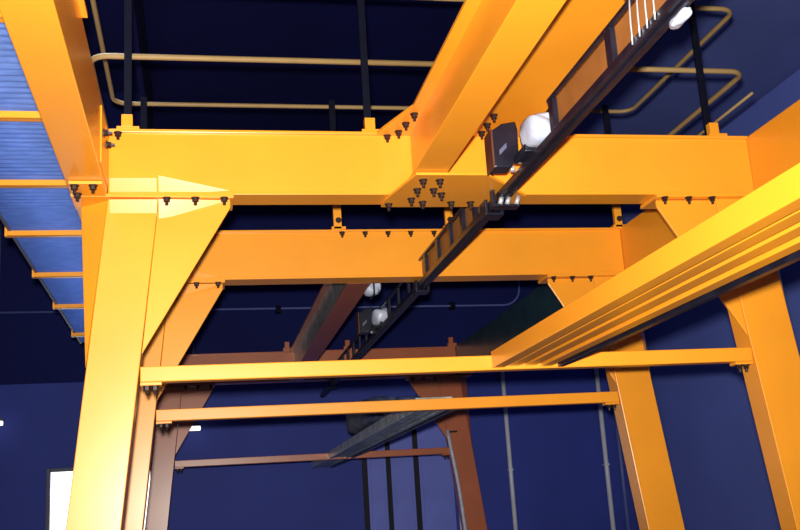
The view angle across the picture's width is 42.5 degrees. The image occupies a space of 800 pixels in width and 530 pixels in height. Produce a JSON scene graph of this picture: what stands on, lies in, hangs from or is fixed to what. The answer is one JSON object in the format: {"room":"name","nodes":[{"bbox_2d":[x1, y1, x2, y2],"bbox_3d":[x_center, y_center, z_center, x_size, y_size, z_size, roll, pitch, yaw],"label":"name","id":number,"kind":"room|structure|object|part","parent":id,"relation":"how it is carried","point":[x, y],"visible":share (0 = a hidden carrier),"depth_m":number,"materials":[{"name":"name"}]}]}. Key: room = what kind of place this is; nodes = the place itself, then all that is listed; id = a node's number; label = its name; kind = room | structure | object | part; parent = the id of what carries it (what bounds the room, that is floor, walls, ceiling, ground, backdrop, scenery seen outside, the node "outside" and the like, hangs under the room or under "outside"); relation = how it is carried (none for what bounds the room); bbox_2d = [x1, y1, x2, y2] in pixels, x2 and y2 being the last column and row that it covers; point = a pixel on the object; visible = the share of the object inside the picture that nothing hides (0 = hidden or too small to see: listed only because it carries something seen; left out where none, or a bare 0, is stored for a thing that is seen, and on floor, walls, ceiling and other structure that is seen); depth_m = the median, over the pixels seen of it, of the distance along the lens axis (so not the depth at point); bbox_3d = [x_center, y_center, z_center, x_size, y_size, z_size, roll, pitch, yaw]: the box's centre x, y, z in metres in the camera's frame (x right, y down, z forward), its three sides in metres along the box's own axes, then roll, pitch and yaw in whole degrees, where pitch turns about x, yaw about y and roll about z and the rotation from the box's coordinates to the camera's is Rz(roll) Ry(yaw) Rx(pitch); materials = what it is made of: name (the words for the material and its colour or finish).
{"room":"factory floor","nodes":[
{"label":"factory floor","id":0,"kind":"room"},
{"bbox_2d":[82,0,463,131],"bbox_3d":[-1.934,-4.796,11.475,12.400,0.200,26.200,-1,-14,-11],"label":"ceiling","id":1,"kind":"structure","parent":0,"point":[409,30],"depth_m":16.69,"materials":[{"name":"blue paint"}]},
{"bbox_2d":[0,221,3,425],"bbox_3d":[-8.542,0.879,21.862,0.360,5.050,0.140,-1,-14,-11],"label":"lamp","id":2,"kind":"object","parent":1,"relation":"hanging from","point":[1,419],"visible":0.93,"depth_m":22.13,"materials":[{"name":"white"}]},
{"bbox_2d":[101,0,152,128],"bbox_3d":[-3.634,-4.006,11.361,1.200,1.180,13.200,-1,-14,-11],"label":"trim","id":3,"kind":"structure","parent":1,"relation":"attached to","point":[113,111],"depth_m":15.86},
{"bbox_2d":[190,339,200,430],"bbox_3d":[-4.561,0.958,22.616,0.300,5.330,0.140,-1,-14,-11],"label":"lamp","id":4,"kind":"object","parent":1,"relation":"hanging from","point":[196,426],"visible":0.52,"depth_m":21.96,"materials":[{"name":"white"}]},
{"bbox_2d":[0,204,613,384],"bbox_3d":[-2.323,0.446,23.582,15.800,4.150,0.039,-1,-14,-11],"label":"wall","id":5,"kind":"structure","parent":0,"point":[36,348],"depth_m":23.52,"materials":[{"name":"blue paint"}]},
{"bbox_2d":[0,280,519,313],"bbox_3d":[-3.065,0.579,23.282,12.024,1.060,0.188,-1,-14,-11],"label":"conduit pipe","id":6,"kind":"object","parent":5,"relation":"attached to","point":[452,306],"visible":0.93,"depth_m":23.28,"materials":[{"name":"metal"}]},
{"bbox_2d":[0,368,639,529],"bbox_3d":[-2.234,2.245,23.262,15.800,10.200,0.200,-1,-14,-11],"label":"wall","id":7,"kind":"structure","parent":0,"point":[557,452],"depth_m":22.72,"materials":[{"name":"blue paint"}]},
{"bbox_2d":[45,463,151,529],"bbox_3d":[-6.273,5.757,21.512,2.200,3.050,0.150,-1,-14,-11],"label":"door","id":8,"kind":"structure","parent":7,"relation":"in","point":[57,503],"depth_m":21.59,"materials":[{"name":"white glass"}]},
{"bbox_2d":[362,420,456,529],"bbox_3d":[0.176,5.190,22.807,2.170,3.940,0.107,-1,-14,-11],"label":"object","id":9,"kind":"structure","parent":7,"relation":"in","point":[400,492],"depth_m":22.85,"materials":[{"name":"blue paint"}]},
{"bbox_3d":[-0.474,5.255,22.673,0.420,3.830,0.075,-1,-14,-11],"label":"door","id":10,"kind":"part","parent":9,"relation":"part of","materials":[{"name":"blue paint"}]},
{"bbox_3d":[0.095,5.247,22.786,0.520,3.830,0.075,-1,-14,-11],"label":"door","id":11,"kind":"part","parent":9,"relation":"part of","materials":[{"name":"blue paint"}]},
{"bbox_3d":[0.845,5.236,22.934,0.770,3.830,0.075,-1,-14,-11],"label":"door","id":12,"kind":"part","parent":9,"relation":"part of","materials":[{"name":"blue paint"}]},
{"bbox_2d":[500,371,517,529],"bbox_3d":[2.515,4.753,23.348,0.112,4.800,0.156,-1,-14,-11],"label":"pipe","id":13,"kind":"object","parent":7,"relation":"attached to","point":[510,469],"visible":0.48,"depth_m":23.38,"materials":[{"name":"metal"}]},
{"bbox_2d":[594,368,615,529],"bbox_3d":[4.782,4.720,23.792,0.122,4.800,0.166,-1,-14,-11],"label":"pipe","id":14,"kind":"object","parent":7,"relation":"attached to","point":[606,464],"visible":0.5,"depth_m":23.80,"materials":[{"name":"metal"}]},
{"bbox_2d":[613,410,630,529],"bbox_3d":[5.143,4.717,23.874,0.102,4.800,0.146,-1,-14,-11],"label":"pipe","id":15,"kind":"object","parent":7,"relation":"attached to","point":[620,463],"visible":0.59,"depth_m":23.78,"materials":[{"name":"pale grey paint"},{"name":"metal"}]},
{"bbox_2d":[570,0,799,207],"bbox_3d":[5.994,-5.175,13.115,3.799,1.450,26.200,-1,-14,-11],"label":"ceiling","id":16,"kind":"structure","parent":0,"point":[760,40],"depth_m":18.40,"materials":[{"name":"blue stone"}]},
{"bbox_2d":[621,69,799,529],"bbox_3d":[8.067,-0.300,12.261,0.200,8.640,26.200,-1,-14,-11],"label":"wall","id":17,"kind":"structure","parent":0,"point":[718,467],"depth_m":20.64,"materials":[{"name":"blue paint"}]},
{"bbox_3d":[0.471,4.119,9.748,16.600,0.200,26.400,-1,-14,-11],"label":"floor","id":18,"kind":"structure","parent":0,"visible":0},
{"bbox_2d":[66,175,233,529],"bbox_3d":[-1.965,1.404,7.647,1.520,4.360,0.730,-1,-14,-11],"label":"steel column","id":19,"kind":"structure","parent":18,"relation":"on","point":[139,250],"depth_m":7.94,"materials":[{"name":"yellow metal"}]},
{"bbox_2d":[0,0,114,221],"bbox_3d":[-2.796,-0.315,10.072,0.350,0.554,18.850,-1,-14,-11],"label":"beam","id":20,"kind":"structure","parent":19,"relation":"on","point":[48,37],"depth_m":6.20,"materials":[{"name":"orange metal"}]},
{"bbox_2d":[0,111,42,121],"bbox_3d":[-2.881,-1.090,7.277,0.878,0.130,0.060,-1,-14,-11],"label":"purlin","id":21,"kind":"object","parent":20,"relation":"attached to","point":[24,116],"visible":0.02,"depth_m":7.28,"materials":[{"name":"yellow paint"}]},
{"bbox_2d":[0,180,67,187],"bbox_3d":[-3.159,-0.722,8.704,0.878,0.130,0.060,-1,-14,-11],"label":"purlin","id":22,"kind":"object","parent":20,"relation":"attached to","point":[3,183],"visible":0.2,"depth_m":8.68,"materials":[{"name":"yellow paint"}]},
{"bbox_2d":[0,22,84,343],"bbox_3d":[-3.498,-0.263,10.526,0.848,0.050,12.002,-1,-14,-11],"label":"sheet","id":23,"kind":"object","parent":20,"relation":"attached to","point":[27,152],"visible":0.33,"depth_m":9.20,"materials":[{"name":"blue metal"}]},
{"bbox_3d":[-3.901,-0.257,10.447,0.027,0.050,12.000,-1,-14,-11],"label":"edge trim","id":24,"kind":"part","parent":23,"relation":"part of","materials":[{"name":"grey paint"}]},
{"bbox_2d":[4,227,81,237],"bbox_3d":[-3.444,-0.344,10.169,0.878,0.130,0.060,-1,-14,-11],"label":"purlin","id":25,"kind":"object","parent":20,"relation":"attached to","point":[17,233],"visible":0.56,"depth_m":10.12,"materials":[{"name":"yellow paint"}]},
{"bbox_2d":[32,269,82,277],"bbox_3d":[-3.762,0.078,11.806,0.878,0.130,0.060,-1,-14,-11],"label":"purlin","id":26,"kind":"object","parent":20,"relation":"attached to","point":[38,274],"visible":0.61,"depth_m":11.74,"materials":[{"name":"yellow paint"}]},
{"bbox_2d":[53,302,83,308],"bbox_3d":[-4.083,0.503,13.452,0.878,0.130,0.060,-1,-14,-11],"label":"purlin","id":27,"kind":"object","parent":20,"relation":"attached to","point":[58,306],"visible":0.45,"depth_m":13.37,"materials":[{"name":"yellow paint"}]},
{"bbox_2d":[71,330,84,336],"bbox_3d":[-4.457,0.999,15.374,0.878,0.130,0.060,-1,-14,-11],"label":"purlin","id":28,"kind":"object","parent":20,"relation":"attached to","point":[81,334],"visible":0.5,"depth_m":15.27,"materials":[{"name":"yellow paint"}]},
{"bbox_3d":[-2.247,-0.901,7.808,0.012,0.444,0.550,-1,-14,-11],"label":"joint plate","id":29,"kind":"part","parent":20,"relation":"part of","materials":[{"name":"yellow paint"}]},
{"bbox_3d":[-2.388,-0.584,7.852,0.245,0.024,0.300,-1,-14,-11],"label":"cap plate","id":30,"kind":"part","parent":19,"relation":"part of","materials":[{"name":"yellow paint"}]},
{"bbox_3d":[-1.976,-0.503,8.260,1.250,0.036,0.355,-1,-14,-11],"label":"cap plate","id":31,"kind":"part","parent":19,"relation":"part of","materials":[{"name":"yellow paint"}]},
{"bbox_2d":[108,114,753,210],"bbox_3d":[0.445,-0.957,8.567,5.576,0.862,0.870,-1,-14,-11],"label":"crossbeam","id":32,"kind":"object","parent":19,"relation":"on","point":[259,167],"visible":0.91,"depth_m":8.57,"materials":[{"name":"metal"}]},
{"bbox_2d":[117,114,138,128],"bbox_3d":[-2.244,-1.137,8.490,0.180,0.222,0.110,-1,-14,-11],"label":"socket","id":33,"kind":"object","parent":32,"relation":"attached to","point":[126,119],"depth_m":8.48,"materials":[{"name":"yellow paint"}]},
{"bbox_2d":[361,118,378,131],"bbox_3d":[-0.248,-1.165,8.885,0.180,0.222,0.110,-1,-14,-11],"label":"socket","id":34,"kind":"object","parent":32,"relation":"attached to","point":[369,123],"depth_m":8.88,"materials":[{"name":"yellow paint"}]},
{"bbox_2d":[90,0,753,135],"bbox_3d":[0.110,-1.488,10.537,6.145,1.488,2.682,-1,-14,-11],"label":"guard rail","id":35,"kind":"object","parent":32,"relation":"attached to","point":[127,55],"visible":0.52,"depth_m":9.72,"materials":[{"name":"metal"}]},
{"bbox_3d":[-2.315,-1.776,8.748,0.064,1.488,0.035,-1,-14,-11],"label":"post","id":36,"kind":"part","parent":35,"relation":"part of","materials":[{"name":"black metal"}]},
{"bbox_3d":[-2.805,-1.290,11.255,0.072,1.176,0.030,-1,-14,-11],"label":"post","id":37,"kind":"part","parent":35,"relation":"part of","materials":[{"name":"black metal"}]},
{"bbox_3d":[-0.750,-1.319,11.663,0.072,1.176,0.030,-1,-14,-11],"label":"post","id":38,"kind":"part","parent":35,"relation":"part of","materials":[{"name":"black metal"}]},
{"bbox_3d":[-0.319,-1.804,9.144,0.064,1.488,0.035,-1,-14,-11],"label":"post","id":39,"kind":"part","parent":35,"relation":"part of","materials":[{"name":"black metal"}]},
{"bbox_3d":[2.516,-1.365,12.310,0.072,1.176,0.030,-1,-14,-11],"label":"post","id":40,"kind":"part","parent":35,"relation":"part of","materials":[{"name":"black metal"}]},
{"bbox_3d":[2.849,-1.849,9.772,0.064,1.488,0.035,-1,-14,-11],"label":"post","id":41,"kind":"part","parent":35,"relation":"part of","materials":[{"name":"black metal"}]},
{"bbox_3d":[0.504,-0.614,8.474,1.200,0.022,0.840,-1,-14,-11],"label":"splice plate","id":42,"kind":"part","parent":32,"relation":"part of","materials":[{"name":"yellow paint"}]},
{"bbox_2d":[377,0,635,177],"bbox_3d":[1.141,-1.764,5.178,1.299,0.552,7.365,-1,-14,-11],"label":"beam","id":43,"kind":"structure","parent":32,"relation":"on","point":[499,62],"depth_m":7.03,"materials":[{"name":"orange metal"}]},
{"bbox_2d":[320,0,693,397],"bbox_3d":[0.010,0.440,12.762,0.160,0.355,17.300,-1,-14,-11],"label":"cable tray","id":44,"kind":"object","parent":32,"relation":"hanging from","point":[616,55],"visible":0.79,"depth_m":6.96,"materials":[{"name":"black metal"}]},
{"bbox_2d":[356,307,386,335],"bbox_3d":[-0.373,0.734,14.257,0.279,0.383,0.741,3,-15,-26],"label":"trolley","id":45,"kind":"object","parent":44,"relation":"on","point":[368,320],"visible":0.85,"depth_m":14.36,"materials":[{"name":"black metal"}]},
{"bbox_3d":[-0.346,0.862,14.255,0.080,0.060,0.280,-1,-14,-11],"label":"hanger arm","id":46,"kind":"part","parent":45,"relation":"part of","materials":[{"name":"black metal"}]},
{"bbox_3d":[-0.272,0.706,14.078,0.232,0.228,0.315,-1,-14,-11],"label":"wrapped motor","id":47,"kind":"part","parent":45,"relation":"part of","materials":[{"name":"white plastic"}]},
{"bbox_3d":[0.492,-0.254,10.239,0.008,0.218,2.580,-1,-14,-11],"label":"plate","id":48,"kind":"part","parent":44,"relation":"part of","materials":[{"name":"paint"}]},
{"bbox_2d":[489,173,520,209],"bbox_3d":[0.861,-0.620,8.498,0.230,0.296,0.169,-1,-14,-11],"label":"clamp","id":49,"kind":"object","parent":44,"relation":"attached to","point":[500,206],"visible":0.8,"depth_m":8.44,"materials":[{"name":"black metal"}]},
{"bbox_2d":[484,112,550,175],"bbox_3d":[0.905,-0.960,7.688,0.276,0.383,0.749,3,-15,-27],"label":"trolley","id":50,"kind":"object","parent":44,"relation":"on","point":[501,143],"visible":0.86,"depth_m":7.80,"materials":[{"name":"black metal"}]},
{"bbox_3d":[0.783,-0.883,7.817,0.060,0.100,0.006,-1,-14,-11],"label":"name plate","id":51,"kind":"part","parent":50,"relation":"part of","materials":[{"name":"grey paint"}]},
{"bbox_3d":[0.932,-0.831,7.689,0.080,0.060,0.280,-1,-14,-11],"label":"hanger arm","id":52,"kind":"part","parent":50,"relation":"part of","materials":[{"name":"black metal"}]},
{"bbox_3d":[1.011,-0.986,7.505,0.232,0.227,0.335,-1,-14,-11],"label":"wrapped motor","id":53,"kind":"part","parent":50,"relation":"part of","materials":[{"name":"white plastic"}]},
{"bbox_3d":[1.340,-1.378,5.881,0.008,0.218,2.820,-1,-14,-11],"label":"plate","id":54,"kind":"part","parent":44,"relation":"part of","materials":[{"name":"paint"}]},
{"bbox_2d":[628,0,691,44],"bbox_3d":[1.403,-1.416,5.590,0.135,0.382,0.537,-1,-14,-11],"label":"light fixture","id":55,"kind":"object","parent":44,"relation":"hanging from","point":[684,13],"visible":1,"depth_m":5.46,"materials":[{"name":"plastic"}]},
{"bbox_2d":[706,123,727,135],"bbox_3d":[2.920,-1.210,9.513,0.180,0.222,0.110,-1,-14,-11],"label":"socket","id":56,"kind":"object","parent":32,"relation":"attached to","point":[712,129],"depth_m":9.51,"materials":[{"name":"yellow paint"}]},
{"bbox_2d":[140,347,752,393],"bbox_3d":[0.512,0.854,8.355,5.092,0.207,0.120,-1,-14,-11],"label":"bar","id":57,"kind":"object","parent":19,"relation":"attached to","point":[154,377],"visible":1,"depth_m":8.22,"materials":[{"name":"yellow paint"}]},
{"bbox_2d":[491,163,799,367],"bbox_3d":[1.691,-0.088,5.081,0.605,0.145,7.000,-1,-14,-11],"label":"beam","id":58,"kind":"structure","parent":57,"relation":"attached to","point":[756,236],"depth_m":5.54,"materials":[{"name":"metal"}]},
{"bbox_2d":[123,271,224,529],"bbox_3d":[-2.537,2.163,10.588,1.520,4.360,0.450,-1,-14,-11],"label":"steel column","id":59,"kind":"structure","parent":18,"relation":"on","point":[195,300],"depth_m":10.79,"materials":[{"name":"orange metal"}]},
{"bbox_3d":[-2.522,0.221,11.068,1.250,0.036,0.355,-1,-14,-11],"label":"cap plate","id":60,"kind":"part","parent":59,"relation":"part of","materials":[{"name":"yellow paint"}]},
{"bbox_2d":[156,391,618,429],"bbox_3d":[-0.034,1.578,11.163,5.092,0.207,0.120,-1,-14,-11],"label":"bar","id":61,"kind":"object","parent":59,"relation":"attached to","point":[164,418],"visible":1,"depth_m":11.09,"materials":[{"name":"yellow paint"}]},
{"bbox_2d":[311,396,454,467],"bbox_3d":[-0.626,2.893,16.622,0.465,0.145,11.122,-1,-14,-11],"label":"beam","id":62,"kind":"structure","parent":61,"relation":"attached to","point":[394,425],"depth_m":14.34,"materials":[{"name":"grey metal"}]},
{"bbox_2d":[346,396,421,433],"bbox_3d":[-0.249,2.165,15.106,0.656,0.442,3.850,-1,-14,-11],"label":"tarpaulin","id":63,"kind":"object","parent":62,"relation":"on","point":[355,423],"visible":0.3,"depth_m":14.96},
{"bbox_2d":[187,204,624,284],"bbox_3d":[-0.118,-0.287,11.629,5.643,0.914,0.367,-1,-14,-11],"label":"crossbeam","id":64,"kind":"object","parent":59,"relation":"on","point":[339,254],"visible":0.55,"depth_m":11.53,"materials":[{"name":"orange metal"}]},
{"bbox_2d":[289,283,370,380],"bbox_3d":[-1.134,0.911,15.486,0.428,0.552,7.917,-1,-14,-11],"label":"beam","id":65,"kind":"structure","parent":64,"relation":"attached to","point":[333,303],"depth_m":14.58,"materials":[{"name":"metal"}]},
{"bbox_2d":[364,283,380,298],"bbox_3d":[-0.343,0.100,12.224,0.203,0.572,0.280,-1,-14,-11],"label":"wrapped bundle","id":66,"kind":"object","parent":65,"relation":"hanging from","point":[374,289],"visible":0.44,"depth_m":12.07,"materials":[{"name":"white plastic"}]},
{"bbox_2d":[331,205,345,230],"bbox_3d":[-0.694,-0.562,11.483,0.160,0.380,0.167,-1,-14,-11],"label":"socket","id":67,"kind":"object","parent":64,"relation":"attached to","point":[337,221],"depth_m":11.44,"materials":[{"name":"metal"}]},
{"bbox_2d":[442,207,452,228],"bbox_3d":[0.562,-0.579,11.732,0.160,0.380,0.167,-1,-14,-11],"label":"socket","id":68,"kind":"object","parent":64,"relation":"attached to","point":[448,214],"depth_m":11.71,"materials":[{"name":"metal"}]},
{"bbox_2d":[610,204,624,229],"bbox_3d":[2.573,-0.608,12.130,0.160,0.380,0.167,-1,-14,-11],"label":"socket","id":69,"kind":"object","parent":64,"relation":"attached to","point":[616,208],"depth_m":12.09,"materials":[{"name":"metal"}]},
{"bbox_2d":[145,382,214,529],"bbox_3d":[-4.058,4.178,18.403,1.520,4.360,0.450,-1,-14,-11],"label":"steel column","id":70,"kind":"structure","parent":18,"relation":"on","point":[166,443],"depth_m":18.48,"materials":[{"name":"orange metal"}]},
{"bbox_3d":[-4.043,2.236,18.883,1.250,0.036,0.355,-1,-14,-11],"label":"cap plate","id":71,"kind":"part","parent":70,"relation":"part of","materials":[{"name":"red paint"}]},
{"bbox_2d":[167,337,457,384],"bbox_3d":[-1.640,1.810,19.479,5.653,0.774,0.300,-1,-14,-11],"label":"crossbeam","id":72,"kind":"object","parent":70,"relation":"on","point":[449,351],"visible":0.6,"depth_m":19.40,"materials":[{"name":"orange metal"}]},
{"bbox_2d":[283,342,290,350],"bbox_3d":[-2.139,1.572,19.543,0.180,0.222,0.110,-1,-14,-11],"label":"socket","id":73,"kind":"object","parent":72,"relation":"attached to","point":[286,344],"depth_m":19.53,"materials":[{"name":"red paint"}]},
{"bbox_2d":[343,340,351,349],"bbox_3d":[-1.001,1.556,19.768,0.180,0.222,0.110,-1,-14,-11],"label":"socket","id":74,"kind":"object","parent":72,"relation":"attached to","point":[347,342],"depth_m":19.75,"materials":[{"name":"red paint"}]},
{"bbox_2d":[447,337,456,346],"bbox_3d":[1.010,1.528,20.167,0.180,0.222,0.110,-1,-14,-11],"label":"socket","id":75,"kind":"object","parent":72,"relation":"attached to","point":[450,339],"depth_m":20.12,"materials":[{"name":"red paint"}]},
{"bbox_2d":[175,447,449,471],"bbox_3d":[-1.554,3.593,18.977,5.092,0.207,0.120,-1,-14,-11],"label":"bar","id":76,"kind":"object","parent":70,"relation":"attached to","point":[444,451],"visible":1,"depth_m":18.87,"materials":[{"name":"red paint"}]},
{"bbox_2d":[405,374,486,529],"bbox_3d":[0.999,4.187,19.384,1.520,4.194,0.450,-1,-14,-11],"label":"steel column","id":77,"kind":"structure","parent":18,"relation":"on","point":[455,386],"depth_m":19.51,"materials":[{"name":"orange metal"}]},
{"bbox_3d":[0.744,2.168,19.831,1.250,0.036,0.355,-1,-14,-11],"label":"cap plate","id":78,"kind":"part","parent":77,"relation":"part of","materials":[{"name":"red paint"}]},
{"bbox_2d":[446,430,466,529],"bbox_3d":[1.156,4.548,19.142,0.416,2.949,0.088,-1,-14,-11],"label":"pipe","id":79,"kind":"object","parent":77,"relation":"hanging from","point":[448,432],"visible":1,"depth_m":19.25,"materials":[{"name":"grey plastic"}]},
{"bbox_2d":[455,284,562,374],"bbox_3d":[1.939,0.906,16.254,0.281,0.554,8.240,-1,-14,-11],"label":"beam","id":80,"kind":"structure","parent":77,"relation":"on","point":[541,303],"depth_m":16.32,"materials":[{"name":"metal"}]},
{"bbox_2d":[538,273,684,529],"bbox_3d":[2.519,2.172,11.570,1.520,4.194,0.450,-1,-14,-11],"label":"steel column","id":81,"kind":"structure","parent":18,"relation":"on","point":[655,498],"depth_m":11.58,"materials":[{"name":"orange metal"}]},
{"bbox_3d":[2.264,0.153,12.017,1.250,0.036,0.355,-1,-14,-11],"label":"cap plate","id":82,"kind":"part","parent":81,"relation":"part of","materials":[{"name":"yellow paint"}]},
{"bbox_2d":[640,193,799,529],"bbox_3d":[3.066,1.448,8.762,1.520,4.194,0.450,-1,-14,-11],"label":"steel column","id":83,"kind":"structure","parent":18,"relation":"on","point":[760,321],"depth_m":8.85,"materials":[{"name":"orange metal"}]},
{"bbox_3d":[2.811,-0.571,9.209,1.250,0.036,0.355,-1,-14,-11],"label":"cap plate","id":84,"kind":"part","parent":83,"relation":"part of","materials":[{"name":"yellow paint"}]},
{"bbox_2d":[620,99,799,269],"bbox_3d":[3.685,-1.408,7.280,0.281,0.554,10.600,-1,-14,-11],"label":"beam","id":85,"kind":"structure","parent":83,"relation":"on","point":[774,148],"depth_m":9.12,"materials":[{"name":"orange metal"}]}
]}

